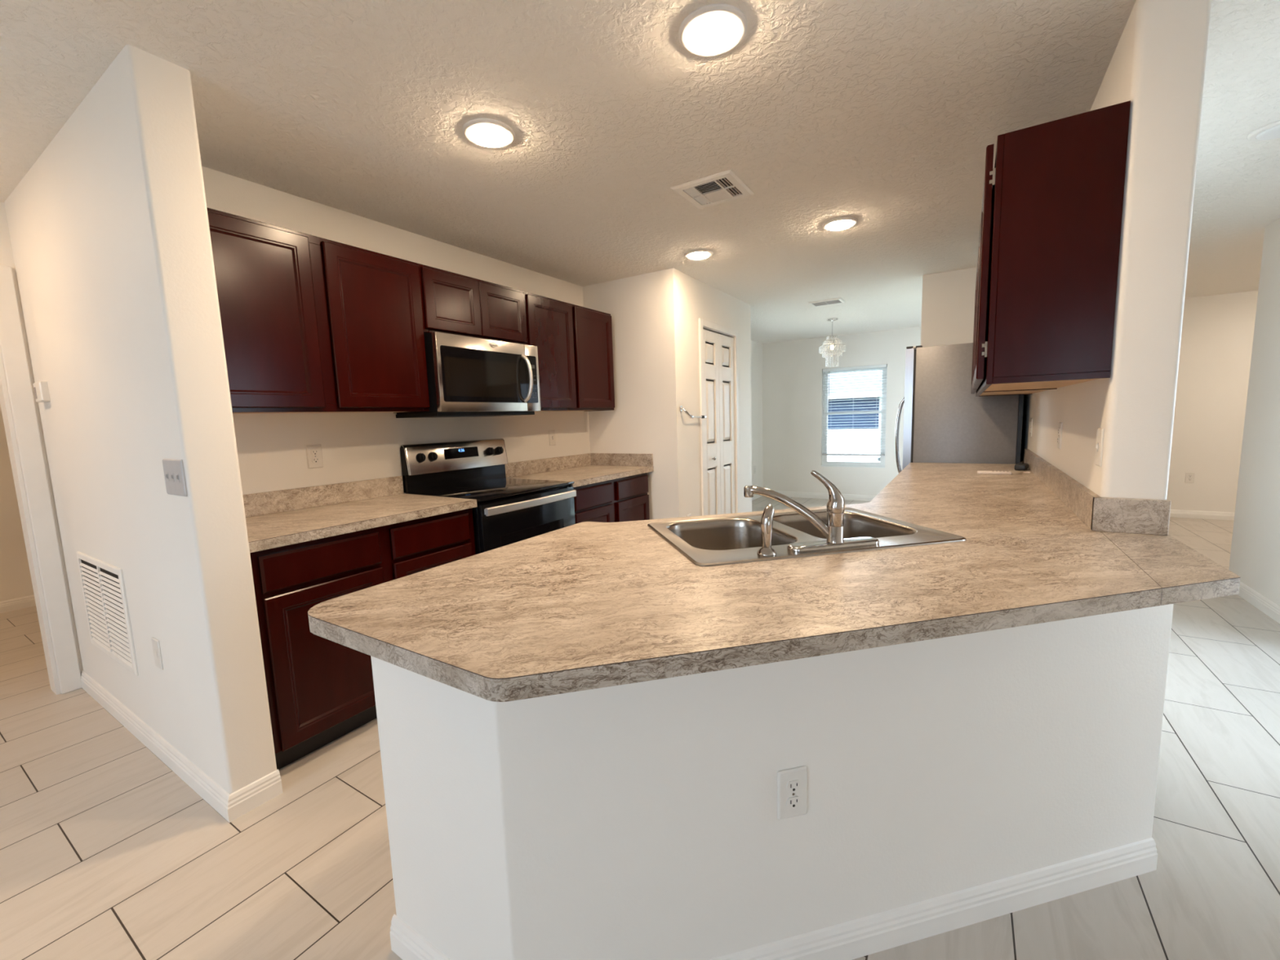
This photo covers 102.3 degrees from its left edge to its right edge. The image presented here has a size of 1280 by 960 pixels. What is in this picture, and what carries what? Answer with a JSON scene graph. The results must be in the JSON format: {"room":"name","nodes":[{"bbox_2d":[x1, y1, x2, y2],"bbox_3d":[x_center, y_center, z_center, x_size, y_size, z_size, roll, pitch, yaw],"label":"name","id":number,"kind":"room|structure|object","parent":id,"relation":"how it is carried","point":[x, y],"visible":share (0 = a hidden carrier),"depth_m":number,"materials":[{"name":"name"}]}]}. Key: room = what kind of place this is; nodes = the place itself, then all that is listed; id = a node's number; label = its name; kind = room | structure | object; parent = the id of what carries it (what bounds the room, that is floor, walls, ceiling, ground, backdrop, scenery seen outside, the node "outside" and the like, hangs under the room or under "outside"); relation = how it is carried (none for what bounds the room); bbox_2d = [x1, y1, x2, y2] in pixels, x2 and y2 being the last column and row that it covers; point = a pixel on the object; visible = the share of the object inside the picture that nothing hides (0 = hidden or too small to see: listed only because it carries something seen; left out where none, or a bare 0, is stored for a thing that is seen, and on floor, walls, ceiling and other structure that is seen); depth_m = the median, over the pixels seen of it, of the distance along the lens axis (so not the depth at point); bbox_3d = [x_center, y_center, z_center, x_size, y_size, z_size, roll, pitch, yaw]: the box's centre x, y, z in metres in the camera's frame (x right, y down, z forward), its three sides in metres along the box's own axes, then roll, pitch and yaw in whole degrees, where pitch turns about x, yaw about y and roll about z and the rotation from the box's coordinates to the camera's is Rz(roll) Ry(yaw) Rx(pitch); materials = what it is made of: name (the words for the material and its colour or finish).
{"room":"kitchen","nodes":[
{"label":"kitchen","id":0,"kind":"room"},
{"bbox_2d":[0,404,34,601],"bbox_3d":[-4.295,0.034,1.707,3.380,2.400,5.500,2,8,32],"label":"wall","id":1,"kind":"structure","parent":0,"point":[15,581],"depth_m":3.91,"materials":[{"name":"paint"}]},
{"bbox_2d":[0,595,35,613],"bbox_3d":[-5.015,1.003,3.549,0.016,0.086,3.160,2,8,32],"label":"baseboard","id":2,"kind":"structure","parent":1,"relation":"attached to","point":[26,602],"depth_m":3.94,"materials":[{"name":"white wood"}]},
{"bbox_2d":[0,201,83,693],"bbox_3d":[-4.111,0.132,0.830,0.120,2.400,4.200,2,8,32],"label":"wall","id":3,"kind":"structure","parent":0,"point":[6,259],"depth_m":2.51,"materials":[{"name":"paint"}]},
{"bbox_2d":[0,265,81,694],"bbox_3d":[-3.259,0.094,2.170,0.138,2.105,1.012,2,8,32],"label":"trim","id":4,"kind":"structure","parent":3,"relation":"attached to","point":[12,346],"depth_m":2.53,"materials":[{"name":"white wood"}]},
{"bbox_2d":[4,44,276,794],"bbox_3d":[-2.193,-0.090,2.175,1.925,2.400,0.145,2,8,32],"label":"wall","id":5,"kind":"structure","parent":0,"point":[108,228],"depth_m":1.76,"materials":[{"name":"paint"}]},
{"bbox_2d":[32,381,50,402],"bbox_3d":[-2.797,-0.411,2.409,0.124,0.092,0.027,2,8,32],"label":"thermostat","id":6,"kind":"object","parent":5,"relation":"attached to","point":[41,389],"visible":1,"depth_m":2.38,"materials":[{"name":"white plastic"}]},
{"bbox_2d":[75,551,138,675],"bbox_3d":[-2.380,0.577,2.294,0.660,0.456,0.009,2,8,32],"label":"air vent","id":7,"kind":"object","parent":5,"relation":"in","point":[103,586],"visible":1,"depth_m":2.27,"materials":[{"name":"white metal"}]},
{"bbox_2d":[151,636,163,670],"bbox_3d":[-1.845,0.664,1.970,0.072,0.117,0.006,2,8,32],"label":"blank plate","id":8,"kind":"object","parent":5,"relation":"attached to","point":[155,642],"visible":1,"depth_m":1.96,"materials":[{"name":"white plastic"}]},
{"bbox_2d":[162,458,187,496],"bbox_3d":[-1.496,-0.008,1.652,0.164,0.117,0.011,2,8,32],"label":"wall switch","id":9,"kind":"object","parent":5,"relation":"attached to","point":[173,468],"visible":1,"depth_m":1.64,"materials":[{"name":"grey plastic"}]},
{"bbox_2d":[80,670,283,822],"bbox_3d":[-2.103,1.062,2.269,1.821,0.086,0.161,2,8,32],"label":"baseboard","id":10,"kind":"structure","parent":5,"relation":"attached to","point":[231,806],"depth_m":1.89,"materials":[{"name":"white wood"}]},
{"bbox_2d":[201,165,763,494],"bbox_3d":[0.001,-0.525,5.230,0.120,2.400,7.415,2,8,32],"label":"wall","id":11,"kind":"structure","parent":0,"point":[271,448],"depth_m":2.78,"materials":[{"name":"paint"}]},
{"bbox_2d":[305,444,323,468],"bbox_3d":[-1.613,-0.117,2.559,0.008,0.117,0.072,2,8,32],"label":"wall outlet","id":12,"kind":"object","parent":11,"relation":"attached to","point":[314,453],"visible":1,"depth_m":2.56,"materials":[{"name":"white plastic"}]},
{"bbox_2d":[311,449,319,455],"bbox_3d":[-1.611,-0.137,2.555,0.003,0.027,0.035,2,8,32],"label":"receptacle","id":13,"kind":"object","parent":12,"relation":"attached to","point":[313,452],"depth_m":2.55,"materials":[{"name":"white plastic"}]},
{"bbox_2d":[311,457,319,462],"bbox_3d":[-1.610,-0.098,2.560,0.003,0.027,0.035,2,8,32],"label":"receptacle","id":14,"kind":"object","parent":12,"relation":"attached to","point":[314,460],"depth_m":2.56,"materials":[{"name":"white plastic"}]},
{"bbox_2d":[206,207,430,413],"bbox_3d":[-1.524,-0.690,2.362,0.326,0.760,1.005,2,8,32],"label":"upper cabinet","id":15,"kind":"object","parent":11,"relation":"attached to","point":[310,323],"visible":0.56,"depth_m":2.24,"materials":[{"name":"brown wood"}]},
{"bbox_2d":[242,475,404,517],"bbox_3d":[-1.631,0.086,2.533,0.019,0.102,1.006,2,8,32],"label":"backsplash","id":16,"kind":"structure","parent":11,"relation":"attached to","point":[289,500],"depth_m":2.57,"materials":[{"name":"laminate"}]},
{"bbox_2d":[417,262,527,344],"bbox_3d":[-1.062,-1.000,3.080,0.326,0.345,0.762,2,8,32],"label":"upper cabinet","id":17,"kind":"object","parent":11,"relation":"attached to","point":[452,303],"visible":0.73,"depth_m":2.94,"materials":[{"name":"brown wood"}]},
{"bbox_2d":[395,331,540,417],"bbox_3d":[-0.989,-0.601,3.087,0.467,0.433,0.761,2,8,32],"label":"microwave oven","id":18,"kind":"object","parent":17,"relation":"attached to","point":[468,376],"visible":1,"depth_m":2.91,"materials":[{"name":"silver metal"}]},
{"bbox_2d":[504,453,591,477],"bbox_3d":[-0.691,-0.122,4.019,0.019,0.102,1.013,2,8,32],"label":"backsplash","id":19,"kind":"structure","parent":11,"relation":"attached to","point":[540,465],"depth_m":3.95,"materials":[{"name":"laminate"}]},
{"bbox_2d":[548,430,555,445],"bbox_3d":[-0.682,-0.330,4.028,0.011,0.117,0.072,2,8,32],"label":"wall switch","id":20,"kind":"object","parent":11,"relation":"attached to","point":[551,433],"visible":1,"depth_m":4.02,"materials":[{"name":"white plastic"}]},
{"bbox_2d":[523,291,614,411],"bbox_3d":[-0.596,-0.895,3.830,0.326,0.760,0.963,2,8,32],"label":"upper cabinet","id":21,"kind":"object","parent":11,"relation":"attached to","point":[573,342],"visible":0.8,"depth_m":3.70,"materials":[{"name":"brown wood"}]},
{"bbox_2d":[751,490,875,501],"bbox_3d":[2.182,0.414,6.541,2.250,0.086,2.860,2,8,32],"label":"baseboard","id":22,"kind":"structure","parent":11,"relation":"attached to","point":[789,494],"depth_m":7.87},
{"bbox_2d":[0,0,1279,343],"bbox_3d":[0.394,-1.436,2.195,10.700,0.100,11.880,2,8,32],"label":"ceiling","id":23,"kind":"structure","parent":0,"point":[884,115],"depth_m":1.89,"materials":[{"name":"white paint"}]},
{"bbox_2d":[462,118,515,148],"bbox_3d":[-0.576,-1.316,1.974,0.196,0.023,0.196,2,8,32],"label":"recessed light","id":24,"kind":"object","parent":23,"relation":"in","point":[482,132],"visible":1,"depth_m":1.94,"materials":[{"name":"beige plastic"}]},
{"bbox_2d":[684,248,713,259],"bbox_3d":[0.400,-1.531,3.518,0.196,0.023,0.196,2,8,32],"label":"recessed light","id":25,"kind":"object","parent":23,"relation":"in","point":[699,254],"visible":1,"depth_m":3.48,"materials":[{"name":"beige plastic"}]},
{"bbox_2d":[670,169,754,208],"bbox_3d":[0.360,-1.420,2.538,0.310,0.010,0.310,2,8,32],"label":"ceiling vent","id":26,"kind":"object","parent":23,"relation":"in","point":[724,186],"visible":1,"depth_m":2.52,"materials":[{"name":"white metal"}]},
{"bbox_2d":[678,3,747,57],"bbox_3d":[0.210,-1.283,1.487,0.196,0.023,0.196,2,8,32],"label":"recessed light","id":27,"kind":"object","parent":23,"relation":"in","point":[710,30],"visible":1,"depth_m":1.46,"materials":[{"name":"beige plastic"}]},
{"bbox_2d":[808,297,844,306],"bbox_3d":[1.875,-1.782,5.178,0.310,0.012,0.220,2,8,32],"label":"ceiling vent","id":28,"kind":"object","parent":23,"relation":"in","point":[837,300],"visible":1,"depth_m":5.15,"materials":[{"name":"white metal"}]},
{"bbox_2d":[818,317,845,367],"bbox_3d":[2.293,-1.637,6.149,0.299,0.557,0.298,2,8,32],"label":"chandelier","id":29,"kind":"object","parent":23,"relation":"hanging from","point":[825,351],"visible":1,"depth_m":6.11,"materials":[{"name":"white glass"}]},
{"bbox_2d":[822,216,857,231],"bbox_3d":[1.175,-1.498,3.033,0.196,0.023,0.196,2,8,32],"label":"recessed light","id":30,"kind":"object","parent":23,"relation":"in","point":[841,223],"visible":1,"depth_m":3.00,"materials":[{"name":"beige plastic"}]},
{"bbox_2d":[1247,120,1279,141],"bbox_3d":[2.640,-1.437,2.115,0.196,0.023,0.196,2,8,32],"label":"recessed light","id":31,"kind":"object","parent":23,"relation":"in","point":[1271,131],"visible":1,"depth_m":2.13,"materials":[{"name":"white plastic"}]},
{"bbox_2d":[0,496,1279,959],"bbox_3d":[0.474,1.035,2.489,10.700,0.080,11.880,2,8,32],"label":"floor","id":32,"kind":"structure","parent":0,"point":[107,853],"depth_m":1.61,"materials":[{"name":"tile"}]},
{"bbox_2d":[249,507,475,769],"bbox_3d":[-1.358,0.620,2.436,0.620,0.875,1.000,2,8,32],"label":"base cabinet","id":33,"kind":"object","parent":32,"relation":"on","point":[320,690],"visible":0.39,"depth_m":2.04,"materials":[{"name":"brown wood"}]},
{"bbox_2d":[242,475,477,552],"bbox_3d":[-1.370,0.116,2.371,0.634,0.140,1.008,2,8,32],"label":"countertop","id":34,"kind":"structure","parent":33,"relation":"on","point":[282,517],"depth_m":2.39,"materials":[{"name":"laminate"}]},
{"bbox_2d":[400,438,576,554],"bbox_3d":[-0.859,0.360,3.136,0.691,1.192,0.754,2,8,32],"label":"range","id":35,"kind":"object","parent":32,"relation":"on","point":[508,511],"visible":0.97,"depth_m":3.03,"materials":[{"name":"black metal"}]},
{"bbox_2d":[405,478,573,501],"bbox_3d":[-0.879,0.048,3.106,0.627,0.014,0.754,2,8,32],"label":"cooktop","id":36,"kind":"object","parent":35,"relation":"in","point":[482,489],"depth_m":3.03,"materials":[{"name":"black glass"}]},
{"bbox_2d":[573,472,649,524],"bbox_3d":[-0.430,0.415,3.903,0.620,0.875,0.965,2,8,32],"label":"base cabinet","id":37,"kind":"object","parent":32,"relation":"on","point":[626,499],"visible":0.31,"depth_m":3.73,"materials":[{"name":"brown wood"}]},
{"bbox_2d":[504,453,653,487],"bbox_3d":[-0.430,-0.092,3.858,0.634,0.140,1.013,2,8,32],"label":"countertop","id":38,"kind":"structure","parent":37,"relation":"on","point":[582,469],"depth_m":3.96,"materials":[{"name":"laminate"}]},
{"bbox_2d":[894,342,1023,473],"bbox_3d":[2.409,-0.128,3.983,0.798,1.752,0.745,2,8,32],"label":"refrigerator","id":39,"kind":"object","parent":32,"relation":"on","point":[944,422],"visible":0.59,"depth_m":3.62,"materials":[{"name":"grey metal"}]},
{"bbox_3d":[1.834,0.459,2.919,0.660,0.875,1.700,2,8,32],"label":"base cabinet","id":40,"kind":"object","parent":32,"relation":"on","visible":0},
{"bbox_2d":[307,448,1240,702],"bbox_3d":[0.972,0.058,2.217,1.737,0.140,3.740,2,8,32],"label":"countertop","id":41,"kind":"structure","parent":40,"relation":"on","point":[584,606],"depth_m":1.12,"materials":[{"name":"laminate"}]},
{"bbox_2d":[647,507,966,566],"bbox_3d":[0.496,0.253,1.700,0.838,0.183,0.577,-3,7,-13],"label":"sink","id":42,"kind":"object","parent":41,"relation":"in","point":[732,540],"visible":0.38,"depth_m":1.81,"materials":[{"name":"metal"}]},
{"bbox_2d":[756,504,776,555],"bbox_3d":[0.347,0.135,1.413,0.052,0.134,0.052,-3,7,-13],"label":"sprayer","id":43,"kind":"object","parent":42,"relation":"on","point":[766,521],"visible":1,"depth_m":1.40,"materials":[{"name":"silver metal"}]},
{"bbox_2d":[743,470,879,551],"bbox_3d":[0.494,0.082,1.469,0.381,0.218,0.140,-1,7,8],"label":"kitchen faucet","id":44,"kind":"object","parent":42,"relation":"on","point":[833,530],"visible":1,"depth_m":1.46,"materials":[{"name":"silver metal"}]},
{"bbox_2d":[977,471,1011,474],"bbox_3d":[2.042,-0.043,2.974,0.162,0.018,0.040,2,8,30],"label":"remote control","id":45,"kind":"object","parent":41,"relation":"on","point":[978,472],"visible":1,"depth_m":2.96,"materials":[{"name":"white plastic"}]},
{"bbox_2d":[1013,462,1028,470],"bbox_3d":[2.409,-0.098,3.239,0.063,0.034,0.422,4,9,40],"label":"power cord","id":46,"kind":"object","parent":41,"relation":"on","point":[1020,466],"visible":1,"depth_m":3.09,"materials":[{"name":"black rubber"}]},
{"bbox_2d":[582,267,751,519],"bbox_3d":[0.359,-0.496,4.886,0.853,2.400,1.640,2,8,32],"label":"wall","id":47,"kind":"structure","parent":0,"point":[655,316],"depth_m":4.12,"materials":[{"name":"paint"}]},
{"bbox_2d":[679,405,706,418],"bbox_3d":[0.427,-0.541,4.115,0.076,0.105,0.332,2,8,32],"label":"towel bar","id":48,"kind":"object","parent":47,"relation":"attached to","point":[681,408],"visible":1,"depth_m":4.01,"materials":[{"name":"silver metal"}]},
{"bbox_2d":[698,318,739,515],"bbox_3d":[0.690,-0.333,4.711,0.131,2.096,0.834,2,8,32],"label":"trim","id":49,"kind":"structure","parent":47,"relation":"attached to","point":[703,324],"depth_m":4.47,"materials":[{"name":"white wood"}]},
{"bbox_2d":[702,328,735,515],"bbox_3d":[0.731,-0.299,4.690,0.065,2.015,0.708,2,8,32],"label":"door","id":50,"kind":"structure","parent":47,"relation":"in","point":[718,348],"depth_m":4.67,"materials":[{"name":"white wood"}]},
{"bbox_2d":[370,604,1173,959],"bbox_3d":[0.466,0.694,1.313,2.173,0.876,0.370,-3,7,-8],"label":"wall","id":51,"kind":"structure","parent":0,"point":[637,820],"depth_m":1.16,"materials":[{"name":"paint"}]},
{"bbox_2d":[389,837,1157,959],"bbox_3d":[0.418,1.102,1.239,2.070,0.086,0.270,-2,7,-4],"label":"baseboard","id":52,"kind":"structure","parent":51,"relation":"attached to","point":[860,937],"depth_m":1.28,"materials":[{"name":"white wood"}]},
{"bbox_2d":[777,765,807,819],"bbox_3d":[0.342,0.702,1.154,0.072,0.117,0.008,-3,7,-13],"label":"wall outlet","id":53,"kind":"object","parent":51,"relation":"attached to","point":[792,783],"visible":1,"depth_m":1.15,"materials":[{"name":"white plastic"}]},
{"bbox_2d":[786,779,800,793],"bbox_3d":[0.342,0.683,1.149,0.035,0.027,0.003,-3,7,-13],"label":"receptacle","id":54,"kind":"object","parent":53,"relation":"attached to","point":[793,786],"depth_m":1.15,"materials":[{"name":"white plastic"}]},
{"bbox_2d":[786,795,800,808],"bbox_3d":[0.344,0.722,1.154,0.035,0.027,0.003,-3,7,-13],"label":"receptacle","id":55,"kind":"object","parent":53,"relation":"attached to","point":[792,802],"depth_m":1.15,"materials":[{"name":"white plastic"}]},
{"bbox_2d":[920,266,977,346],"bbox_3d":[2.711,-0.500,4.280,0.700,2.400,0.120,2,8,32],"label":"wall","id":56,"kind":"structure","parent":0,"point":[948,301],"depth_m":4.21,"materials":[{"name":"paint"}]},
{"bbox_2d":[762,290,1257,512],"bbox_3d":[5.034,-0.821,6.346,7.200,2.400,0.130,2,8,32],"label":"wall","id":57,"kind":"structure","parent":0,"point":[1217,335],"depth_m":5.79,"materials":[{"name":"paint"}]},
{"bbox_2d":[821,366,887,467],"bbox_3d":[3.117,-0.915,7.531,0.880,1.450,0.104,2,8,32],"label":"window","id":58,"kind":"structure","parent":57,"relation":"in","point":[824,463],"depth_m":7.56,"materials":[{"name":"white plastic"}]},
{"bbox_2d":[822,364,887,455],"bbox_3d":[3.097,-0.995,7.493,0.860,1.278,0.065,2,8,32],"label":"window blind","id":59,"kind":"object","parent":58,"relation":"attached to","point":[877,366],"visible":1,"depth_m":7.49,"materials":[{"name":"grey plastic"}]},
{"bbox_2d":[1184,471,1195,483],"bbox_3d":[6.088,-0.026,5.708,0.072,0.117,0.008,2,8,32],"label":"wall outlet","id":60,"kind":"object","parent":57,"relation":"attached to","point":[1189,477],"visible":1,"depth_m":5.71,"materials":[{"name":"white plastic"}]},
{"bbox_2d":[1169,509,1235,520],"bbox_3d":[6.352,0.391,5.596,3.845,0.086,0.016,2,8,32],"label":"baseboard","id":61,"kind":"structure","parent":57,"relation":"attached to","point":[1173,513],"depth_m":5.68,"materials":[{"name":"white wood"}]},
{"bbox_2d":[1020,0,1211,499],"bbox_3d":[3.077,-0.486,4.068,0.145,2.400,6.110,2,8,32],"label":"wall","id":62,"kind":"structure","parent":0,"point":[1157,64],"depth_m":1.46,"materials":[{"name":"paint"}]},
{"bbox_2d":[970,248,1048,396],"bbox_3d":[2.092,-0.874,2.920,0.333,0.760,1.073,2,8,32],"label":"upper cabinet","id":63,"kind":"object","parent":62,"relation":"attached to","point":[973,391],"visible":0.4,"depth_m":2.98,"materials":[{"name":"brown wood"}]},
{"bbox_2d":[1029,417,1032,436],"bbox_3d":[2.479,-0.335,3.270,0.008,0.117,0.072,2,8,32],"label":"wall outlet","id":64,"kind":"object","parent":62,"relation":"attached to","point":[1031,419],"visible":1,"depth_m":3.25,"materials":[{"name":"white plastic"}]},
{"bbox_2d":[972,100,1130,392],"bbox_3d":[1.521,-0.748,2.018,0.333,0.760,1.073,2,8,32],"label":"upper cabinet","id":65,"kind":"object","parent":62,"relation":"attached to","point":[1052,198],"visible":1,"depth_m":1.56,"materials":[{"name":"brown wood"}]},
{"bbox_2d":[1057,422,1062,448],"bbox_3d":[1.851,-0.196,2.275,0.008,0.117,0.072,2,8,32],"label":"wall outlet","id":66,"kind":"object","parent":62,"relation":"attached to","point":[1060,424],"visible":1,"depth_m":2.26,"materials":[{"name":"white plastic"}]},
{"bbox_2d":[1023,448,1102,529],"bbox_3d":[1.968,-0.025,2.485,0.019,0.102,2.204,2,8,32],"label":"backsplash","id":67,"kind":"structure","parent":62,"relation":"attached to","point":[1078,498],"depth_m":2.01,"materials":[{"name":"laminate"}]},
{"bbox_2d":[1094,427,1104,466],"bbox_3d":[1.423,-0.102,1.602,0.011,0.117,0.072,2,8,32],"label":"wall switch","id":68,"kind":"object","parent":62,"relation":"attached to","point":[1100,436],"visible":1,"depth_m":1.58,"materials":[{"name":"white plastic"}]},
{"bbox_2d":[1228,217,1279,606],"bbox_3d":[2.981,0.114,-0.951,2.870,2.400,8.740,2,8,32],"label":"wall","id":69,"kind":"structure","parent":0,"point":[1255,554],"depth_m":3.27,"materials":[{"name":"paint"}]},
{"bbox_2d":[1237,581,1279,623],"bbox_3d":[4.981,0.814,2.419,2.766,0.086,1.154,2,8,32],"label":"baseboard","id":70,"kind":"structure","parent":69,"relation":"attached to","point":[1268,607],"depth_m":3.19,"materials":[{"name":"white wood"}]},
{"label":"outside","id":71,"kind":"structure","parent":0,"visible":0},
{"bbox_2d":[826,458,879,462],"bbox_3d":[14.194,-1.986,27.680,80.000,0.080,58.000,2,8,32],"label":"ground","id":72,"kind":"structure","parent":71,"point":[828,460],"depth_m":18.29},
{"bbox_2d":[826,369,882,459],"bbox_3d":[11.547,-2.982,20.559,16.000,3.750,8.530,2,8,32],"label":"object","id":73,"kind":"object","parent":72,"relation":"on","point":[860,448],"visible":0.15,"depth_m":18.67,"materials":[{"name":"paint"}]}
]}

